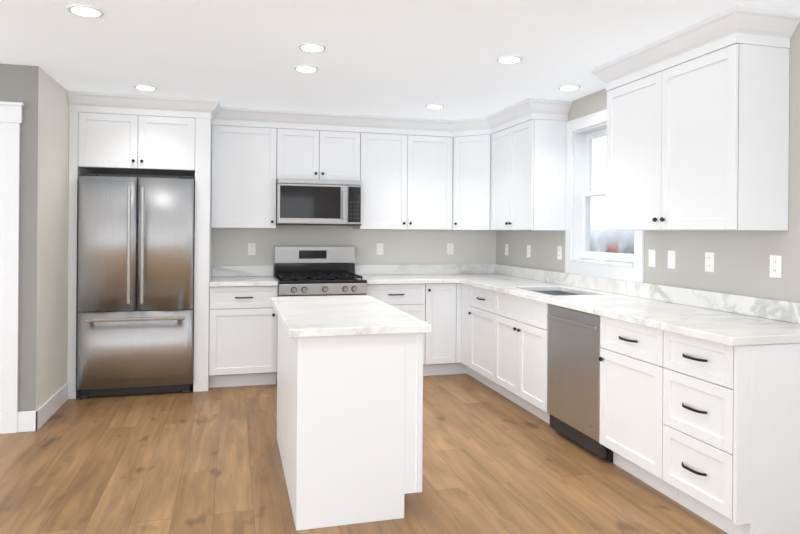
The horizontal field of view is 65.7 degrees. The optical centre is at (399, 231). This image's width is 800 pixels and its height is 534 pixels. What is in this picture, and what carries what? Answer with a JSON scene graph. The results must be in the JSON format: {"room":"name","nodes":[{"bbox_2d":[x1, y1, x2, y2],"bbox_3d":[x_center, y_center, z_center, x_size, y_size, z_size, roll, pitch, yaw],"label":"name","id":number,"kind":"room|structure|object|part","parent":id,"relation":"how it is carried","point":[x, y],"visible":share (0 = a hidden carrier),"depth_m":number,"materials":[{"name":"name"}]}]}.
{"room":"kitchen","nodes":[
{"label":"kitchen","id":0,"kind":"room"},
{"bbox_2d":[0,64,11,101],"bbox_3d":[-4.574,0.096,3.646,4.080,2.440,0.160,0,0,-15],"label":"wall","id":1,"kind":"structure","parent":0,"point":[5,82],"depth_m":4.09,"materials":[{"name":"beige paint"}]},
{"bbox_2d":[0,101,23,433],"bbox_3d":[-3.012,0.236,3.968,1.050,2.185,0.032,0,0,-15],"label":"door frame","id":2,"kind":"structure","parent":1,"relation":"attached to","point":[11,116],"depth_m":4.08,"materials":[{"name":"white paint"}]},
{"bbox_2d":[0,383,67,433],"bbox_3d":[-4.577,1.249,3.961,4.254,0.135,0.794,0,0,-15],"label":"baseboard","id":3,"kind":"structure","parent":1,"relation":"attached to","point":[30,421],"depth_m":4.21,"materials":[{"name":"white paint"}]},
{"bbox_2d":[11,64,85,411],"bbox_3d":[-2.694,0.111,4.816,0.160,2.440,1.440,0,0,-15],"label":"wall","id":4,"kind":"structure","parent":0,"point":[40,93],"depth_m":4.25,"materials":[{"name":"beige paint"}]},
{"bbox_2d":[67,90,571,136],"bbox_3d":[-0.645,-1.016,5.165,3.956,0.152,1.201,0,0,-15],"label":"crown molding","id":5,"kind":"structure","parent":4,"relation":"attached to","point":[527,109],"depth_m":5.52,"materials":[{"name":"white paint"}]},
{"bbox_2d":[97,113,495,277],"bbox_3d":[-0.913,0.125,6.125,4.280,2.440,0.160,0,0,-15],"label":"wall","id":6,"kind":"structure","parent":0,"point":[230,247],"depth_m":6.19,"materials":[{"name":"beige paint"}]},
{"bbox_2d":[78,112,194,176],"bbox_3d":[-2.219,-0.734,5.345,0.888,0.436,0.660,0,0,-15],"label":"upper cabinet","id":7,"kind":"object","parent":6,"relation":"attached to","point":[132,144],"visible":0.98,"depth_m":5.06,"materials":[{"name":"white paint"}]},
{"bbox_2d":[212,265,272,276],"bbox_3d":[-1.490,0.374,5.875,0.564,0.101,0.020,0,0,-15],"label":"backsplash","id":8,"kind":"structure","parent":6,"relation":"attached to","point":[256,270],"depth_m":5.86,"materials":[{"name":"white stone"}]},
{"bbox_2d":[211,125,276,227],"bbox_3d":[-1.439,-0.488,5.716,0.568,0.914,0.350,0,0,-15],"label":"upper cabinet","id":9,"kind":"object","parent":6,"relation":"attached to","point":[243,187],"visible":1,"depth_m":5.58,"materials":[{"name":"white paint"}]},
{"bbox_2d":[248,243,255,254],"bbox_3d":[-1.413,0.166,5.903,0.070,0.115,0.008,0,0,-15],"label":"electrical outlet","id":10,"kind":"object","parent":6,"relation":"attached to","point":[251,248],"visible":1,"depth_m":5.90,"materials":[{"name":"white plastic"}]},
{"bbox_2d":[276,129,359,180],"bbox_3d":[-0.788,-0.710,5.892,0.774,0.462,0.350,0,0,-15],"label":"upper cabinet","id":11,"kind":"object","parent":6,"relation":"attached to","point":[318,155],"visible":0.79,"depth_m":5.74,"materials":[{"name":"white paint"}]},
{"bbox_2d":[276,178,361,225],"bbox_3d":[-0.777,-0.267,5.841,0.770,0.418,0.455,0,0,-15],"label":"microwave","id":12,"kind":"object","parent":11,"relation":"attached to","point":[311,202],"visible":0.98,"depth_m":5.66,"materials":[{"name":"grey metal"}]},
{"bbox_2d":[377,243,382,254],"bbox_3d":[-0.201,0.175,6.230,0.070,0.115,0.008,0,0,-15],"label":"electrical outlet","id":13,"kind":"object","parent":6,"relation":"attached to","point":[379,248],"visible":1,"depth_m":6.23,"materials":[{"name":"white plastic"}]},
{"bbox_2d":[353,133,452,229],"bbox_3d":[0.032,-0.477,6.113,0.924,0.914,0.350,0,0,-15],"label":"upper cabinet","id":14,"kind":"object","parent":6,"relation":"attached to","point":[406,180],"visible":1,"depth_m":5.96,"materials":[{"name":"white paint"}]},
{"bbox_2d":[355,264,491,274],"bbox_3d":[0.264,0.387,6.349,1.502,0.101,0.020,0,0,-15],"label":"backsplash","id":15,"kind":"structure","parent":6,"relation":"attached to","point":[405,269],"depth_m":6.33,"materials":[{"name":"white stone"}]},
{"bbox_2d":[447,243,453,254],"bbox_3d":[0.523,0.181,6.426,0.070,0.115,0.008,0,0,-15],"label":"electrical outlet","id":16,"kind":"object","parent":6,"relation":"attached to","point":[450,247],"visible":1,"depth_m":6.42,"materials":[{"name":"white plastic"}]},
{"bbox_2d":[452,134,491,229],"bbox_3d":[0.808,-0.471,6.189,0.608,0.914,0.608,0,0,-15],"label":"upper cabinet","id":17,"kind":"object","parent":6,"relation":"attached to","point":[471,182],"visible":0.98,"depth_m":5.99,"materials":[{"name":"white paint"}]},
{"bbox_2d":[0,373,727,533],"bbox_3d":[-1.724,1.388,0.958,8.520,0.100,9.720,0,0,-15],"label":"floor","id":18,"kind":"structure","parent":0,"point":[209,461],"depth_m":3.42,"materials":[{"name":"brown wood"}]},
{"bbox_2d":[67,111,94,398],"bbox_3d":[-2.689,0.188,5.231,0.063,2.286,0.638,0,0,-15],"label":"panel","id":19,"kind":"object","parent":18,"relation":"on","point":[75,171],"visible":0.35,"depth_m":4.92,"materials":[{"name":"white paint"}]},
{"bbox_2d":[77,173,194,398],"bbox_3d":[-2.205,0.437,5.280,0.866,1.795,0.731,0,0,-15],"label":"refrigerator","id":20,"kind":"object","parent":18,"relation":"on","point":[135,325],"visible":1,"depth_m":4.99,"materials":[{"name":"grey metal"}]},
{"bbox_2d":[193,118,211,391],"bbox_3d":[-1.741,0.195,5.487,0.120,2.286,0.638,0,0,-15],"label":"panel","id":21,"kind":"object","parent":18,"relation":"on","point":[203,228],"visible":0.83,"depth_m":5.18,"materials":[{"name":"white paint"}]},
{"bbox_2d":[209,286,277,387],"bbox_3d":[-1.411,0.903,5.569,0.568,0.875,0.653,0,0,-15],"label":"base cabinet","id":22,"kind":"object","parent":18,"relation":"on","point":[242,335],"visible":0.9,"depth_m":5.30,"materials":[{"name":"white paint"}]},
{"bbox_2d":[209,276,277,286],"bbox_3d":[-1.407,0.445,5.567,0.566,0.038,0.658,0,0,-15],"label":"countertop","id":23,"kind":"structure","parent":22,"relation":"on","point":[228,281],"depth_m":5.31,"materials":[{"name":"stone"}]},
{"bbox_2d":[277,317,280,455],"bbox_3d":[-0.425,0.911,3.779,0.592,0.876,0.713,0,0,-15],"label":"base cabinet","id":24,"kind":"object","parent":18,"relation":"on","point":[279,322],"depth_m":3.87,"materials":[{"name":"white paint"}]},
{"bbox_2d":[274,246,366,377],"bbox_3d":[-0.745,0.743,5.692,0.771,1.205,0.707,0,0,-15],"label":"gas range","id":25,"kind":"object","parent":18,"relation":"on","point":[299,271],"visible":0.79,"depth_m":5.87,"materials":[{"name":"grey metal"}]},
{"bbox_2d":[281,323,422,530],"bbox_3d":[-0.270,0.912,3.204,0.592,0.876,0.713,0,0,-15],"label":"base cabinet","id":26,"kind":"object","parent":18,"relation":"on","point":[350,426],"depth_m":2.87,"materials":[{"name":"white paint"}]},
{"bbox_2d":[271,295,431,337],"bbox_3d":[-0.349,0.453,3.488,0.664,0.038,1.377,0,0,-15],"label":"countertop","id":27,"kind":"structure","parent":26,"relation":"on","point":[317,316],"depth_m":3.13,"materials":[{"name":"stone"}]},
{"bbox_2d":[366,284,424,364],"bbox_3d":[-0.114,0.913,5.920,0.560,0.875,0.653,0,0,-15],"label":"base cabinet","id":28,"kind":"object","parent":18,"relation":"on","point":[409,299],"visible":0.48,"depth_m":5.66,"materials":[{"name":"white paint"}]},
{"bbox_2d":[360,274,455,283],"bbox_3d":[0.041,0.456,5.956,0.870,0.038,0.662,0,0,-15],"label":"countertop","id":29,"kind":"structure","parent":28,"relation":"on","point":[410,278],"depth_m":5.73,"materials":[{"name":"stone"}]},
{"bbox_2d":[423,283,470,375],"bbox_3d":[0.380,0.917,6.057,0.461,0.875,0.644,0,0,-15],"label":"base cabinet","id":30,"kind":"object","parent":18,"relation":"on","point":[443,316],"depth_m":5.77,"materials":[{"name":"white paint"}]},
{"bbox_3d":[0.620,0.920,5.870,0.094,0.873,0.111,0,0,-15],"label":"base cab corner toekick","id":31,"kind":"part","parent":30,"relation":"part of","materials":[{"name":"white wood"}]},
{"bbox_2d":[461,284,478,380],"bbox_3d":[0.902,0.921,5.781,0.619,0.875,0.206,0,0,-15],"label":"filler panel","id":32,"kind":"object","parent":18,"relation":"on","point":[465,351],"visible":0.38,"depth_m":5.70,"materials":[{"name":"white paint"}]},
{"bbox_2d":[468,286,504,396],"bbox_3d":[0.985,0.922,5.409,0.653,0.875,0.552,0,0,-15],"label":"base cabinet","id":33,"kind":"object","parent":18,"relation":"on","point":[481,313],"visible":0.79,"depth_m":5.32,"materials":[{"name":"white paint"}]},
{"bbox_2d":[494,291,549,423],"bbox_3d":[1.175,0.923,4.719,0.644,0.875,0.875,0,0,-15],"label":"base cabinet","id":34,"kind":"object","parent":18,"relation":"on","point":[521,352],"visible":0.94,"depth_m":4.59,"materials":[{"name":"white paint"}]},
{"bbox_2d":[468,274,511,277],"bbox_3d":[0.794,0.462,6.159,0.390,0.038,0.662,0,0,-15],"label":"countertop","id":35,"kind":"structure","parent":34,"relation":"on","point":[469,275],"depth_m":6.12,"materials":[{"name":"stone"}]},
{"bbox_2d":[452,274,799,345],"bbox_3d":[1.205,0.465,4.586,0.663,0.038,3.913,0,0,-15],"label":"countertop","id":36,"kind":"structure","parent":34,"relation":"on","point":[724,327],"depth_m":3.40,"materials":[{"name":"stone"}]},
{"bbox_2d":[534,291,577,295],"bbox_3d":[1.182,0.595,4.682,0.474,0.219,0.724,0,0,-15],"label":"undermount sink","id":37,"kind":"object","parent":36,"relation":"in","point":[553,293],"visible":0.02,"depth_m":5.04,"materials":[{"name":"metal"}]},
{"bbox_2d":[547,304,612,461],"bbox_3d":[1.369,0.928,3.992,0.625,0.868,0.617,0,0,-15],"label":"dishwasher","id":38,"kind":"object","parent":18,"relation":"on","point":[574,347],"visible":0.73,"depth_m":3.87,"materials":[{"name":"grey metal"}]},
{"bbox_2d":[599,316,677,502],"bbox_3d":[1.520,0.926,3.426,0.653,0.875,0.547,0,0,-15],"label":"base cabinet","id":39,"kind":"object","parent":18,"relation":"on","point":[631,395],"visible":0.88,"depth_m":3.33,"materials":[{"name":"white paint"}]},
{"bbox_2d":[663,331,799,533],"bbox_3d":[1.653,0.927,2.933,0.653,0.875,0.471,0,0,-15],"label":"base cabinet","id":40,"kind":"object","parent":18,"relation":"on","point":[698,398],"depth_m":2.70,"materials":[{"name":"white paint"}]},
{"bbox_3d":[1.728,0.927,2.719,0.620,0.875,0.019,0,0,-15],"label":"right base cabinet end panel","id":41,"kind":"part","parent":40,"relation":"part of","materials":[{"name":"white wood"}]},
{"bbox_2d":[0,0,799,119],"bbox_3d":[-1.705,-1.152,0.958,8.520,0.100,9.720,0,0,-15],"label":"ceiling","id":42,"kind":"structure","parent":0,"point":[403,58],"depth_m":3.66,"materials":[{"name":"white paint"}]},
{"bbox_2d":[67,4,103,17],"bbox_3d":[-1.563,-1.095,3.079,0.164,0.010,0.164,0,0,-15],"label":"recessed light","id":43,"kind":"object","parent":42,"relation":"in","point":[85,10],"visible":1,"depth_m":3.06,"materials":[{"name":"white paint"}]},
{"bbox_2d":[134,85,156,90],"bbox_3d":[-1.945,-1.098,4.726,0.164,0.010,0.164,0,0,-15],"label":"recessed light","id":44,"kind":"object","parent":42,"relation":"in","point":[146,87],"visible":1,"depth_m":4.70,"materials":[{"name":"white paint"}]},
{"bbox_2d":[294,65,318,71],"bbox_3d":[-0.627,-1.088,4.139,0.164,0.010,0.164,0,0,-15],"label":"recessed light","id":45,"kind":"object","parent":42,"relation":"in","point":[305,68],"visible":0.98,"depth_m":4.11,"materials":[{"name":"white paint"}]},
{"bbox_2d":[298,43,325,51],"bbox_3d":[-0.518,-1.087,3.661,0.164,0.010,0.164,0,0,-15],"label":"recessed light","id":46,"kind":"object","parent":42,"relation":"in","point":[312,47],"visible":0.98,"depth_m":3.64,"materials":[{"name":"white paint"}]},
{"bbox_2d":[425,104,443,108],"bbox_3d":[0.299,-1.081,5.352,0.164,0.010,0.164,0,0,-15],"label":"recessed light","id":47,"kind":"object","parent":42,"relation":"in","point":[434,106],"visible":0.98,"depth_m":5.33,"materials":[{"name":"white paint"}]},
{"bbox_2d":[496,55,522,63],"bbox_3d":[0.685,-1.078,3.882,0.164,0.010,0.164,0,0,-15],"label":"recessed light","id":48,"kind":"object","parent":42,"relation":"in","point":[508,59],"visible":0.98,"depth_m":3.86,"materials":[{"name":"white paint"}]},
{"bbox_2d":[558,84,580,90],"bbox_3d":[1.264,-1.074,4.618,0.164,0.010,0.164,0,0,-15],"label":"recessed light","id":49,"kind":"object","parent":42,"relation":"in","point":[569,87],"visible":0.96,"depth_m":4.59,"materials":[{"name":"white paint"}]},
{"bbox_2d":[496,22,799,302],"bbox_3d":[2.321,0.149,2.047,0.160,2.440,9.400,0,0,-15],"label":"wall","id":50,"kind":"structure","parent":0,"point":[741,262],"depth_m":3.54,"materials":[{"name":"beige paint"}]},
{"bbox_2d":[505,244,507,254],"bbox_3d":[1.085,0.185,6.300,0.008,0.115,0.070,0,0,-15],"label":"electrical outlet","id":51,"kind":"object","parent":50,"relation":"attached to","point":[506,249],"visible":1,"depth_m":6.30,"materials":[{"name":"white plastic"}]},
{"bbox_2d":[527,245,530,256],"bbox_3d":[1.212,0.186,5.832,0.008,0.115,0.070,0,0,-15],"label":"electrical outlet","id":52,"kind":"object","parent":50,"relation":"attached to","point":[528,250],"visible":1,"depth_m":5.82,"materials":[{"name":"white plastic"}]},
{"bbox_2d":[491,119,567,229],"bbox_3d":[1.121,-0.469,5.527,0.350,0.914,0.829,0,0,-15],"label":"upper cabinet","id":53,"kind":"object","parent":50,"relation":"attached to","point":[528,176],"visible":1,"depth_m":5.17,"materials":[{"name":"white paint"}]},
{"bbox_2d":[557,246,561,259],"bbox_3d":[1.361,0.182,5.279,0.008,0.115,0.070,0,0,-15],"label":"electrical outlet","id":54,"kind":"object","parent":50,"relation":"attached to","point":[559,252],"visible":1,"depth_m":5.28,"materials":[{"name":"white plastic"}]},
{"bbox_2d":[565,109,643,282],"bbox_3d":[1.592,-0.282,4.699,0.172,1.258,1.007,0,0,-15],"label":"window","id":55,"kind":"structure","parent":50,"relation":"in","point":[575,263],"depth_m":5.04,"materials":[{"name":"white paint"}]},
{"bbox_2d":[492,264,799,323],"bbox_3d":[1.515,0.397,4.671,0.023,0.101,3.911,0,0,-15],"label":"backsplash","id":56,"kind":"structure","parent":50,"relation":"attached to","point":[785,311],"depth_m":3.88,"materials":[{"name":"white stone"}]},
{"bbox_2d":[648,250,655,266],"bbox_3d":[1.675,0.177,4.115,0.008,0.115,0.070,0,0,-15],"label":"light switch","id":57,"kind":"object","parent":50,"relation":"attached to","point":[651,258],"visible":1,"depth_m":4.11,"materials":[{"name":"white plastic"}]},
{"bbox_2d":[668,250,675,268],"bbox_3d":[1.724,0.178,3.932,0.008,0.115,0.070,0,0,-15],"label":"light switch","id":58,"kind":"object","parent":50,"relation":"attached to","point":[671,259],"visible":1,"depth_m":3.92,"materials":[{"name":"white plastic"}]},
{"bbox_2d":[606,43,788,230],"bbox_3d":[1.643,-0.465,3.589,0.350,0.914,1.087,0,0,-15],"label":"upper cabinet","id":59,"kind":"object","parent":50,"relation":"attached to","point":[701,143],"visible":1,"depth_m":3.23,"materials":[{"name":"white paint"}]},
{"bbox_2d":[591,5,799,90],"bbox_3d":[1.624,-0.999,3.583,0.398,0.152,1.235,0,0,-15],"label":"crown molding","id":60,"kind":"structure","parent":59,"relation":"on","point":[735,24],"depth_m":3.19,"materials":[{"name":"white paint"}]},
{"bbox_2d":[705,252,713,271],"bbox_3d":[1.809,0.178,3.618,0.008,0.115,0.070,0,0,-15],"label":"electrical outlet","id":61,"kind":"object","parent":50,"relation":"attached to","point":[709,261],"visible":1,"depth_m":3.62,"materials":[{"name":"white plastic"}]},
{"bbox_2d":[770,255,781,277],"bbox_3d":[1.928,0.179,3.179,0.008,0.115,0.070,0,0,-15],"label":"electrical outlet","id":62,"kind":"object","parent":50,"relation":"attached to","point":[775,266],"visible":1,"depth_m":3.17,"materials":[{"name":"white plastic"}]},
{"label":"outside","id":63,"kind":"structure","parent":0,"visible":0},
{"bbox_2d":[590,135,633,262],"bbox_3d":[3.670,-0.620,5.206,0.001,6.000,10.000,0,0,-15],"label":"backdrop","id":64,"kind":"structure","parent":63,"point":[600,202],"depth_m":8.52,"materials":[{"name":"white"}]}
]}

